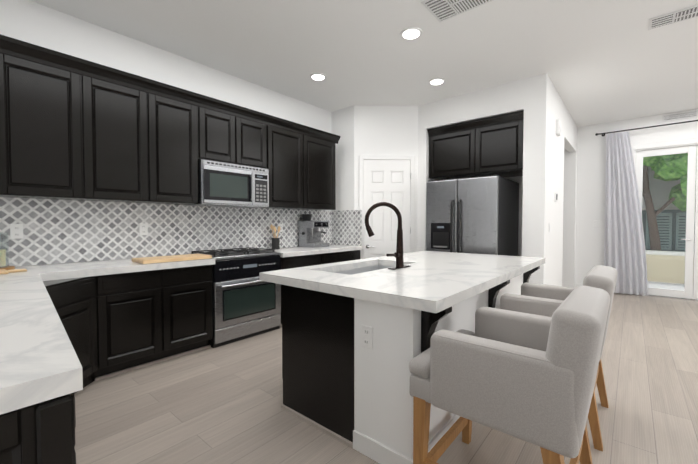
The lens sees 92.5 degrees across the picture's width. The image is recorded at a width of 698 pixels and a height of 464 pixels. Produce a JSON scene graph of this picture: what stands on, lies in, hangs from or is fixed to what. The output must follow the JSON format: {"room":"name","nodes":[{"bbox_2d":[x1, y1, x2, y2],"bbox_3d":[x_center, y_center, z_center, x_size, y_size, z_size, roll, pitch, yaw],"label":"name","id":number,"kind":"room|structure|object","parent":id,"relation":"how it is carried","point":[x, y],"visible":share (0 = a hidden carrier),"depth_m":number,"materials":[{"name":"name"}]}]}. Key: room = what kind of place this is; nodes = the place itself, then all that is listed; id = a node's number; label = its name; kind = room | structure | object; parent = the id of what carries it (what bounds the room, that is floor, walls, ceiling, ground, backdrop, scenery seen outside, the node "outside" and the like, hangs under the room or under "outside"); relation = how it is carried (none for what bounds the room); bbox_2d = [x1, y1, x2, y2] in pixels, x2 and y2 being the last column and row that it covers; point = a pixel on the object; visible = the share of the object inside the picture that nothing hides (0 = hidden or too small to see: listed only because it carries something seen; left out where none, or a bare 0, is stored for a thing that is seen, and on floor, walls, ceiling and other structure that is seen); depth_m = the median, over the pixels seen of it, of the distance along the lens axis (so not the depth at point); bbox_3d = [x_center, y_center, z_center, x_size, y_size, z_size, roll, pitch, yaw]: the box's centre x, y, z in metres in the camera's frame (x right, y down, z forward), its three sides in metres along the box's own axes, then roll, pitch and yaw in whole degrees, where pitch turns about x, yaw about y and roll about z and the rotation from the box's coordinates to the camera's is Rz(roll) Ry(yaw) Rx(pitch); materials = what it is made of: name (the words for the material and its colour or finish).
{"room":"kitchen","nodes":[
{"label":"kitchen","id":0,"kind":"room"},
{"bbox_2d":[0,0,697,286],"bbox_3d":[2.079,-0.363,2.980,7.180,3.100,8.460,1,2,40],"label":"wall","id":1,"kind":"structure","parent":0,"point":[568,166],"depth_m":4.82,"materials":[{"name":"white paint"}]},
{"bbox_2d":[0,34,11,197],"bbox_3d":[-2.793,-0.825,2.303,0.356,1.120,0.568,1,2,40],"label":"upper cabinet","id":2,"kind":"object","parent":1,"relation":"attached to","point":[5,170],"depth_m":2.40,"materials":[{"name":"black wood"}]},
{"bbox_2d":[8,38,95,200],"bbox_3d":[-2.489,-0.835,2.662,0.356,1.120,0.646,1,2,40],"label":"upper cabinet","id":3,"kind":"object","parent":1,"relation":"attached to","point":[74,128],"depth_m":2.59,"materials":[{"name":"black wood"}]},
{"bbox_2d":[96,63,159,202],"bbox_3d":[-2.165,-0.845,3.044,0.356,1.120,0.626,1,2,40],"label":"upper cabinet","id":4,"kind":"object","parent":1,"relation":"attached to","point":[127,105],"depth_m":2.98,"materials":[{"name":"black wood"}]},
{"bbox_2d":[152,82,199,204],"bbox_3d":[-1.876,-0.854,3.386,0.356,1.120,0.543,1,2,40],"label":"upper cabinet","id":5,"kind":"object","parent":1,"relation":"attached to","point":[179,109],"depth_m":3.33,"materials":[{"name":"black wood"}]},
{"bbox_2d":[0,197,361,265],"bbox_3d":[-1.514,-0.022,3.621,0.640,0.555,4.538,1,2,40],"label":"tile backsplash","id":6,"kind":"structure","parent":1,"relation":"attached to","point":[45,231],"depth_m":3.38,"materials":[{"name":"white tile"}]},
{"bbox_2d":[200,94,243,164],"bbox_3d":[-1.540,-1.099,3.776,0.356,0.650,0.497,1,2,40],"label":"upper cabinet","id":7,"kind":"object","parent":1,"relation":"attached to","point":[221,123],"depth_m":3.66,"materials":[{"name":"black wood"}]},
{"bbox_2d":[186,159,268,207],"bbox_3d":[-1.385,-0.534,3.897,0.444,0.467,0.840,1,2,40],"label":"microwave","id":8,"kind":"object","parent":7,"relation":"attached to","point":[221,184],"visible":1,"depth_m":3.72,"materials":[{"name":"silver metal"}]},
{"bbox_2d":[244,107,267,168],"bbox_3d":[-1.306,-1.106,4.053,0.356,0.650,0.497,1,2,40],"label":"upper cabinet","id":9,"kind":"object","parent":1,"relation":"attached to","point":[255,123],"depth_m":4.00,"materials":[{"name":"black wood"}]},
{"bbox_2d":[262,115,307,209],"bbox_3d":[-0.931,-0.883,4.502,0.356,1.120,0.664,1,2,40],"label":"upper cabinet","id":10,"kind":"object","parent":1,"relation":"attached to","point":[287,141],"depth_m":4.38,"materials":[{"name":"black wood"}]},
{"bbox_2d":[308,127,335,209],"bbox_3d":[-0.566,-0.894,4.933,0.356,1.120,0.738,1,2,40],"label":"upper cabinet","id":11,"kind":"object","parent":1,"relation":"attached to","point":[321,144],"depth_m":4.86,"materials":[{"name":"black wood"}]},
{"bbox_2d":[359,155,414,258],"bbox_3d":[0.594,-0.035,5.238,0.674,2.325,0.598,1,2,40],"label":"door","id":12,"kind":"structure","parent":1,"relation":"attached to","point":[388,178],"depth_m":5.22,"materials":[{"name":"white wood"}]},
{"bbox_2d":[427,122,470,180],"bbox_3d":[1.750,-1.208,5.190,0.786,0.745,0.679,1,2,40],"label":"upper cabinet","id":13,"kind":"object","parent":1,"relation":"attached to","point":[447,144],"depth_m":4.98,"materials":[{"name":"black wood"}]},
{"bbox_2d":[467,110,523,177],"bbox_3d":[2.215,-1.198,4.796,0.696,0.745,0.679,1,2,40],"label":"upper cabinet","id":14,"kind":"object","parent":1,"relation":"attached to","point":[487,146],"depth_m":4.55,"materials":[{"name":"black wood"}]},
{"bbox_2d":[556,119,561,135],"bbox_3d":[2.933,-1.458,4.666,0.047,0.200,0.160,1,2,40],"label":"light switch","id":15,"kind":"object","parent":1,"relation":"attached to","point":[558,133],"depth_m":4.61,"materials":[{"name":"white plastic"}]},
{"bbox_2d":[594,221,601,226],"bbox_3d":[4.624,-0.148,6.210,0.120,0.120,0.009,1,2,40],"label":"light switch","id":16,"kind":"object","parent":1,"relation":"attached to","point":[596,223],"depth_m":6.21,"materials":[{"name":"white plastic"}]},
{"bbox_2d":[595,120,697,135],"bbox_3d":[5.588,-1.758,5.256,2.758,0.050,0.152,1,2,40],"label":"curtain rod","id":17,"kind":"object","parent":1,"relation":"hanging from","point":[596,134],"depth_m":5.52,"materials":[{"name":"metal"}]},
{"bbox_2d":[603,126,654,295],"bbox_3d":[4.857,-0.333,5.843,0.604,2.830,0.121,1,2,40],"label":"curtain","id":18,"kind":"object","parent":17,"relation":"hanging from","point":[624,250],"depth_m":5.87,"materials":[{"name":"fabric"}]},
{"bbox_2d":[625,138,697,301],"bbox_3d":[5.624,-0.195,5.433,1.700,2.635,0.143,1,2,40],"label":"glass door","id":19,"kind":"structure","parent":1,"relation":"attached to","point":[640,152],"depth_m":5.50,"materials":[{"name":"white"}]},
{"bbox_2d":[662,110,697,121],"bbox_3d":[5.430,-1.904,5.476,0.420,0.120,0.017,1,2,40],"label":"air vent","id":20,"kind":"object","parent":1,"relation":"in","point":[681,115],"visible":1,"depth_m":5.47,"materials":[{"name":"white metal"}]},
{"bbox_2d":[30,0,697,126],"bbox_3d":[2.059,-1.963,2.955,7.390,0.100,8.620,1,2,40],"label":"ceiling","id":21,"kind":"structure","parent":0,"point":[601,61],"depth_m":3.47,"materials":[{"name":"white paint"}]},
{"bbox_2d":[310,73,325,80],"bbox_3d":[-0.387,-1.937,4.175,0.209,0.015,0.209,1,2,34],"label":"recessed light","id":22,"kind":"object","parent":21,"relation":"in","point":[314,76],"depth_m":4.15,"materials":[{"name":"white"}]},
{"bbox_2d":[400,27,421,39],"bbox_3d":[0.601,-1.912,3.222,0.209,0.015,0.209,1,2,34],"label":"recessed light","id":23,"kind":"object","parent":21,"relation":"in","point":[411,33],"depth_m":3.20,"materials":[{"name":"white"}]},
{"bbox_2d":[428,78,444,84],"bbox_3d":[1.134,-1.940,4.316,0.209,0.015,0.209,1,2,34],"label":"recessed light","id":24,"kind":"object","parent":21,"relation":"in","point":[435,81],"depth_m":4.29,"materials":[{"name":"white"}]},
{"bbox_2d":[421,0,492,21],"bbox_3d":[0.956,-1.898,2.698,0.640,0.015,0.360,1,2,40],"label":"ceiling vent","id":25,"kind":"object","parent":21,"relation":"in","point":[441,10],"depth_m":2.81,"materials":[{"name":"white metal"}]},
{"bbox_2d":[648,5,697,29],"bbox_3d":[2.999,-1.903,2.882,0.620,0.015,0.220,1,2,40],"label":"ceiling vent","id":26,"kind":"object","parent":21,"relation":"in","point":[690,12],"depth_m":2.96,"materials":[{"name":"white metal"}]},
{"bbox_2d":[74,293,697,463],"bbox_3d":[2.059,1.226,3.038,7.390,0.080,8.620,1,2,40],"label":"floor","id":27,"kind":"structure","parent":0,"point":[219,404],"depth_m":2.24,"materials":[{"name":"brown wood"}]},
{"bbox_2d":[0,380,95,463],"bbox_3d":[-1.924,0.797,1.470,2.810,0.859,0.686,1,2,40],"label":"base cabinet","id":28,"kind":"object","parent":27,"relation":"on","point":[41,430],"depth_m":0.75,"materials":[{"name":"black wood"}]},
{"bbox_2d":[0,258,289,407],"bbox_3d":[-1.456,0.326,2.016,2.784,0.055,2.145,1,2,40],"label":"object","id":29,"kind":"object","parent":28,"relation":"on","point":[62,326],"depth_m":2.62,"materials":[{"name":"white stone"}]},
{"bbox_2d":[0,232,14,269],"bbox_3d":[-2.655,0.145,2.487,0.230,0.279,0.230,1,2,40],"label":"candle jar","id":30,"kind":"object","parent":29,"relation":"on","point":[3,259],"visible":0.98,"depth_m":2.50,"materials":[{"name":"clear glass"}]},
{"bbox_2d":[0,269,26,274],"bbox_3d":[-2.528,0.283,2.246,0.200,0.016,0.520,1,2,40],"label":"serving board","id":31,"kind":"object","parent":29,"relation":"on","point":[3,271],"visible":1,"depth_m":2.37,"materials":[{"name":"brown wood"}]},
{"bbox_2d":[131,254,211,263],"bbox_3d":[-1.673,0.251,3.182,0.295,0.032,0.615,1,2,40],"label":"cutting board","id":32,"kind":"object","parent":29,"relation":"on","point":[156,259],"visible":1,"depth_m":3.10,"materials":[{"name":"brown wood"}]},
{"bbox_2d":[96,348,206,380],"bbox_3d":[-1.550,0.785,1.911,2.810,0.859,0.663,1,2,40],"label":"toe kick","id":33,"kind":"object","parent":27,"relation":"on","point":[157,361],"depth_m":3.00,"materials":[{"name":"black"}]},
{"bbox_2d":[191,247,280,347],"bbox_3d":[-1.290,0.687,3.842,0.684,0.954,0.832,1,2,40],"label":"range","id":34,"kind":"object","parent":27,"relation":"on","point":[246,302],"visible":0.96,"depth_m":3.61,"materials":[{"name":"silver metal"}]},
{"bbox_2d":[280,252,327,267],"bbox_3d":[-0.807,0.718,4.476,0.628,0.859,0.746,1,2,40],"label":"base cabinet","id":35,"kind":"object","parent":27,"relation":"on","point":[285,261],"depth_m":4.24,"materials":[{"name":"black wood"}]},
{"bbox_2d":[259,244,362,255],"bbox_3d":[-0.536,0.254,4.749,0.654,0.055,1.533,1,2,40],"label":"countertop","id":36,"kind":"structure","parent":35,"relation":"on","point":[306,251],"depth_m":4.46,"materials":[{"name":"white stone"}]},
{"bbox_2d":[270,225,280,248],"bbox_3d":[-0.992,0.064,4.522,0.117,0.333,0.138,1,2,40],"label":"utensil crock","id":37,"kind":"object","parent":36,"relation":"on","point":[275,242],"visible":1,"depth_m":4.48,"materials":[{"name":"black ceramic"}]},
{"bbox_2d":[298,214,329,247],"bbox_3d":[-0.504,-0.021,4.937,0.402,0.482,0.345,1,2,40],"label":"coffee machine","id":38,"kind":"object","parent":36,"relation":"on","point":[310,231],"visible":1,"depth_m":4.90,"materials":[{"name":"silver metal"}]},
{"bbox_2d":[328,252,355,262],"bbox_3d":[-0.416,0.706,4.939,0.628,0.859,0.738,1,2,40],"label":"base cabinet","id":39,"kind":"object","parent":27,"relation":"on","point":[333,257],"depth_m":4.80,"materials":[{"name":"black wood"}]},
{"bbox_2d":[356,248,362,259],"bbox_3d":[-0.137,0.698,5.268,0.628,0.859,0.260,1,2,40],"label":"base cabinet","id":40,"kind":"object","parent":27,"relation":"on","point":[357,253],"depth_m":5.10,"materials":[{"name":"black wood"}]},
{"bbox_2d":[277,263,544,463],"bbox_3d":[0.695,0.760,2.882,1.282,0.859,2.429,1,2,40],"label":"kitchen island","id":41,"kind":"object","parent":27,"relation":"on","point":[357,335],"depth_m":1.89,"materials":[{"name":"black"}]},
{"bbox_2d":[259,251,544,314],"bbox_3d":[0.679,0.303,2.885,1.350,0.055,2.480,1,2,40],"label":"island countertop","id":42,"kind":"structure","parent":41,"relation":"on","point":[435,281],"depth_m":2.18,"materials":[{"name":"white stone"}]},
{"bbox_2d":[343,263,394,274],"bbox_3d":[0.147,0.443,2.763,0.444,0.242,0.944,1,2,40],"label":"sink","id":43,"kind":"object","parent":42,"relation":"in","point":[370,266],"depth_m":3.11,"materials":[{"name":"silver metal"}]},
{"bbox_2d":[365,202,410,269],"bbox_3d":[0.306,0.022,2.656,0.265,0.516,0.291,1,2,40],"label":"faucet","id":44,"kind":"object","parent":42,"relation":"on","point":[398,254],"visible":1,"depth_m":2.59,"materials":[{"name":"black metal"}]},
{"bbox_2d":[426,174,518,255],"bbox_3d":[1.808,0.194,4.912,0.990,1.885,1.104,1,2,40],"label":"refrigerator","id":45,"kind":"object","parent":27,"relation":"on","point":[478,215],"visible":0.67,"depth_m":4.50,"materials":[{"name":"grey metal"}]},
{"bbox_2d":[409,285,609,463],"bbox_3d":[0.721,0.738,1.518,0.700,0.976,0.640,1,2,40],"label":"bar stool","id":46,"kind":"object","parent":27,"relation":"on","point":[528,377],"visible":1,"depth_m":1.25,"materials":[{"name":"grey fabric"}]},
{"bbox_2d":[495,265,617,451],"bbox_3d":[1.361,0.718,2.273,0.700,0.976,0.640,1,2,40],"label":"bar stool","id":47,"kind":"object","parent":27,"relation":"on","point":[540,299],"visible":0.31,"depth_m":2.06,"materials":[{"name":"grey fabric"}]},
{"label":"outside","id":48,"kind":"structure","parent":0,"visible":0},
{"bbox_2d":[648,281,692,298],"bbox_3d":[8.046,1.042,10.114,15.000,0.076,10.080,1,2,40],"label":"ground","id":49,"kind":"structure","parent":48,"point":[659,284],"depth_m":6.81,"materials":[{"name":"white concrete"}]},
{"bbox_2d":[642,167,694,251],"bbox_3d":[7.913,-2.492,9.865,17.000,7.004,0.490,1,2,40],"label":"building","id":50,"kind":"structure","parent":49,"relation":"on","point":[679,234],"depth_m":9.07,"materials":[{"name":"grey paint"}]},
{"bbox_2d":[645,250,693,283],"bbox_3d":[6.133,0.732,7.846,15.000,0.664,0.260,1,2,40],"label":"parapet","id":51,"kind":"object","parent":49,"relation":"on","point":[678,262],"depth_m":7.15,"materials":[{"name":"beige paint"}]},
{"bbox_2d":[642,149,696,250],"bbox_3d":[7.471,-1.567,8.206,6.550,5.251,2.464,1,2,40],"label":"tree","id":52,"kind":"object","parent":49,"relation":"on","point":[658,167],"depth_m":7.85,"materials":[{"name":"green plant"}]}
]}

